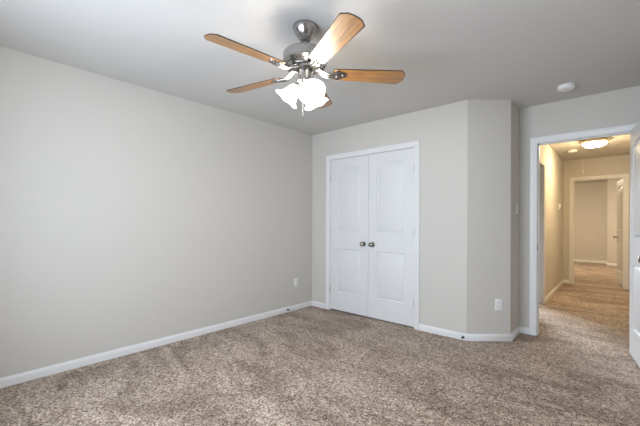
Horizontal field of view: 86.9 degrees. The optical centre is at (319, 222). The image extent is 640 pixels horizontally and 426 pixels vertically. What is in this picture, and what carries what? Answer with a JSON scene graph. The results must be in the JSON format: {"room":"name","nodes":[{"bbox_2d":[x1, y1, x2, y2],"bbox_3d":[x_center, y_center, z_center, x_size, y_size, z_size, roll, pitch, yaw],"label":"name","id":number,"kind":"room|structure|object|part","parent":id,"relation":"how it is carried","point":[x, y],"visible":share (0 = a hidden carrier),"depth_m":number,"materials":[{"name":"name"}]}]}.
{"room":"empty bedroom","nodes":[
{"label":"empty bedroom","id":0,"kind":"room"},
{"bbox_2d":[0,46,311,377],"bbox_3d":[-1.299,-0.035,3.607,0.120,2.440,4.970,0,0,42],"label":"wall","id":1,"kind":"structure","parent":0,"point":[131,214],"depth_m":3.05,"materials":[{"name":"grey paint"}]},
{"bbox_2d":[0,301,325,387],"bbox_3d":[-1.346,1.150,3.263,0.273,0.069,4.000,0,0,42],"label":"baseboard","id":2,"kind":"structure","parent":1,"relation":"attached to","point":[69,365],"depth_m":3.08,"materials":[{"name":"white wood"}]},
{"bbox_2d":[294,278,297,286],"bbox_3d":[-0.325,0.818,4.607,0.009,0.115,0.070,0,0,42],"label":"electrical outlet","id":3,"kind":"object","parent":1,"relation":"attached to","point":[295,279],"visible":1,"depth_m":4.60,"materials":[{"name":"white plastic"}]},
{"bbox_2d":[0,262,639,425],"bbox_3d":[3.400,1.253,5.429,4.720,0.100,13.950,0,0,42],"label":"floor","id":4,"kind":"structure","parent":0,"point":[311,365],"depth_m":2.59,"materials":[{"name":"beige carpet"}]},
{"bbox_2d":[0,0,639,182],"bbox_3d":[3.410,-1.287,5.429,4.720,0.100,13.950,0,0,42],"label":"ceiling","id":5,"kind":"structure","parent":0,"point":[447,51],"depth_m":2.42,"materials":[{"name":"grey paint"}]},
{"bbox_2d":[204,12,404,118],"bbox_3d":[-0.134,-0.956,2.144,1.245,0.590,1.228,0,0,42],"label":"ceiling fan","id":6,"kind":"object","parent":5,"relation":"hanging from","point":[305,59],"visible":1,"depth_m":2.08,"materials":[{"name":"brown wood"}]},
{"bbox_3d":[-0.405,-0.956,1.880,0.474,0.006,0.140,0,12,-42],"label":"fan blade","id":7,"kind":"part","parent":6,"relation":"part of","materials":[{"name":"brown wood"}]},
{"bbox_3d":[-0.455,-0.956,2.365,0.474,0.006,0.140,0,12,30],"label":"fan blade","id":8,"kind":"part","parent":6,"relation":"part of","materials":[{"name":"brown wood"}]},
{"bbox_3d":[-0.183,-0.830,2.166,0.170,0.110,0.166,40,4,5],"label":"lamp shade","id":9,"kind":"part","parent":6,"relation":"part of","materials":[{"name":"white glass"}]},
{"bbox_3d":[-0.062,-0.831,2.079,0.056,0.078,0.056,0,-40,-24],"label":"bulb","id":10,"kind":"part","parent":6,"relation":"part of","materials":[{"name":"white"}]},
{"bbox_3d":[-0.062,-0.829,2.077,0.166,0.110,0.170,0,-40,-24],"label":"lamp shade","id":11,"kind":"part","parent":6,"relation":"part of","materials":[{"name":"white glass"}]},
{"bbox_3d":[-0.045,-0.829,2.226,0.166,0.110,0.170,0,40,36],"label":"lamp shade","id":12,"kind":"part","parent":6,"relation":"part of","materials":[{"name":"white glass"}]},
{"bbox_3d":[-0.008,-0.954,2.562,0.140,0.006,0.474,-12,-3,12],"label":"fan blade","id":13,"kind":"part","parent":6,"relation":"part of","materials":[{"name":"brown wood"}]},
{"bbox_3d":[0.071,-0.954,1.777,0.140,0.006,0.474,13,-5,-23],"label":"fan blade","id":14,"kind":"part","parent":6,"relation":"part of","materials":[{"name":"brown wood"}]},
{"bbox_3d":[0.317,-0.953,2.199,0.474,0.006,0.140,0,-12,-6],"label":"fan blade","id":15,"kind":"part","parent":6,"relation":"part of","materials":[{"name":"brown wood"}]},
{"bbox_2d":[557,83,575,91],"bbox_3d":[2.236,-1.221,3.067,0.134,0.042,0.134,0,0,42],"label":"smoke detector","id":16,"kind":"object","parent":5,"relation":"attached to","point":[565,87],"visible":1,"depth_m":3.03,"materials":[{"name":"white plastic"}]},
{"bbox_2d":[568,149,576,152],"bbox_3d":[4.308,-1.213,5.761,0.134,0.042,0.134,0,0,42],"label":"smoke detector","id":17,"kind":"object","parent":5,"relation":"attached to","point":[572,150],"visible":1,"depth_m":5.72,"materials":[{"name":"white plastic"}]},
{"bbox_2d":[580,137,609,147],"bbox_3d":[4.109,-1.173,5.054,0.340,0.122,0.340,0,0,42],"label":"ceiling light","id":18,"kind":"object","parent":5,"relation":"attached to","point":[597,142],"visible":0.99,"depth_m":4.96,"materials":[{"name":"white glass"}]},
{"bbox_3d":[4.109,-1.157,5.054,0.292,0.062,0.292,0,0,42],"label":"lamp shade","id":19,"kind":"part","parent":18,"relation":"part of","materials":[{"name":"white glass"}]},
{"bbox_2d":[312,112,415,303],"bbox_3d":[0.515,-0.028,4.361,1.586,2.440,0.110,0,0,42],"label":"wall","id":20,"kind":"structure","parent":0,"point":[398,129],"depth_m":4.67,"materials":[{"name":"grey paint"}]},
{"bbox_2d":[329,155,368,316],"bbox_3d":[0.359,0.164,4.410,0.621,2.022,0.100,0,0,42],"label":"door","id":21,"kind":"structure","parent":20,"relation":"in","point":[349,177],"depth_m":4.41,"materials":[{"name":"white paint"}]},
{"bbox_2d":[326,140,419,329],"bbox_3d":[0.631,0.138,4.246,1.366,2.109,0.128,0,0,42],"label":"trim","id":22,"kind":"structure","parent":20,"relation":"attached to","point":[413,144],"depth_m":3.84,"materials":[{"name":"white wood"}]},
{"bbox_2d":[368,148,413,326],"bbox_3d":[0.825,0.166,3.995,0.621,2.022,0.100,0,0,42],"label":"door","id":23,"kind":"structure","parent":20,"relation":"in","point":[391,173],"depth_m":4.00,"materials":[{"name":"white paint"}]},
{"bbox_2d":[416,100,518,333],"bbox_3d":[1.608,-0.024,3.614,1.108,2.440,0.411,0,0,7],"label":"wall","id":24,"kind":"structure","parent":0,"point":[469,149],"depth_m":3.46,"materials":[{"name":"grey paint"}]},
{"bbox_2d":[419,324,528,340],"bbox_3d":[1.664,1.162,3.559,1.155,0.069,0.327,0,0,3],"label":"baseboard","id":25,"kind":"structure","parent":24,"relation":"attached to","point":[444,332],"depth_m":3.46,"materials":[{"name":"white wood"}]},
{"bbox_2d":[495,299,501,309],"bbox_3d":[1.805,0.830,3.416,0.070,0.115,0.009,0,0,0],"label":"electrical outlet","id":26,"kind":"object","parent":24,"relation":"attached to","point":[498,302],"visible":1,"depth_m":3.41,"materials":[{"name":"white plastic"}]},
{"bbox_2d":[540,144,563,296],"bbox_3d":[3.504,-0.017,5.307,0.110,2.440,3.960,0,0,42],"label":"wall","id":27,"kind":"structure","parent":0,"point":[554,163],"depth_m":5.76,"materials":[{"name":"grey paint"}]},
{"bbox_2d":[539,158,545,302],"bbox_3d":[3.010,0.147,4.753,0.145,2.108,0.941,0,0,42],"label":"trim","id":28,"kind":"structure","parent":27,"relation":"attached to","point":[542,224],"depth_m":5.03,"materials":[{"name":"white wood"}]},
{"bbox_2d":[545,280,568,301],"bbox_3d":[4.144,1.171,5.877,0.093,0.069,2.252,0,0,42],"label":"baseboard","id":29,"kind":"structure","parent":27,"relation":"attached to","point":[562,282],"depth_m":5.95,"materials":[{"name":"white wood"}]},
{"bbox_2d":[519,86,639,327],"bbox_3d":[1.729,-0.024,4.164,3.660,2.440,0.110,0,0,42],"label":"wall","id":30,"kind":"structure","parent":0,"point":[621,106],"depth_m":3.51,"materials":[{"name":"grey paint"}]},
{"bbox_2d":[529,123,637,335],"bbox_3d":[2.614,0.148,3.374,0.876,2.103,0.145,0,0,42],"label":"door frame","id":31,"kind":"structure","parent":30,"relation":"attached to","point":[535,142],"depth_m":3.58,"materials":[{"name":"white wood"}]},
{"bbox_2d":[629,122,639,366],"bbox_3d":[2.643,0.175,2.769,0.165,2.022,0.747,0,0,33],"label":"door","id":32,"kind":"structure","parent":30,"relation":"in","point":[634,312],"depth_m":2.92,"materials":[{"name":"white paint"}]},
{"bbox_2d":[574,181,607,260],"bbox_3d":[8.018,0.001,10.561,1.500,2.440,0.150,0,0,42],"label":"wall","id":33,"kind":"structure","parent":0,"point":[590,199],"depth_m":10.27,"materials":[{"name":"grey paint"}]},
{"bbox_2d":[563,155,629,285],"bbox_3d":[5.310,-0.009,6.424,3.200,2.440,0.110,0,0,42],"label":"wall","id":34,"kind":"structure","parent":0,"point":[611,165],"depth_m":6.53,"materials":[{"name":"grey paint"}]},
{"bbox_2d":[569,173,628,289],"bbox_3d":[5.293,0.161,6.438,0.872,2.098,0.145,0,0,42],"label":"trim","id":35,"kind":"structure","parent":34,"relation":"attached to","point":[625,177],"depth_m":6.22,"materials":[{"name":"white wood"}]},
{"bbox_2d":[613,179,622,286],"bbox_3d":[5.832,0.190,6.543,0.165,2.018,0.739,0,0,34],"label":"door","id":36,"kind":"structure","parent":34,"relation":"in","point":[619,236],"depth_m":6.57,"materials":[{"name":"white paint"}]},
{"bbox_3d":[5.835,0.190,6.547,0.035,2.018,0.730,0,0,34],"label":"panel","id":37,"kind":"part","parent":36,"relation":"part of","materials":[{"name":"white paint"}]},
{"bbox_2d":[607,179,621,263],"bbox_3d":[8.957,0.005,9.390,1.460,2.440,0.650,0,0,42],"label":"wall","id":38,"kind":"structure","parent":0,"point":[612,184],"depth_m":9.56,"materials":[{"name":"grey paint"}]},
{"bbox_2d":[574,259,616,265],"bbox_3d":[6.925,1.182,8.242,2.960,0.069,4.760,0,0,42],"label":"baseboard","id":39,"kind":"structure","parent":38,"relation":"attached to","point":[587,261],"depth_m":10.17,"materials":[{"name":"white wood"}]}
]}

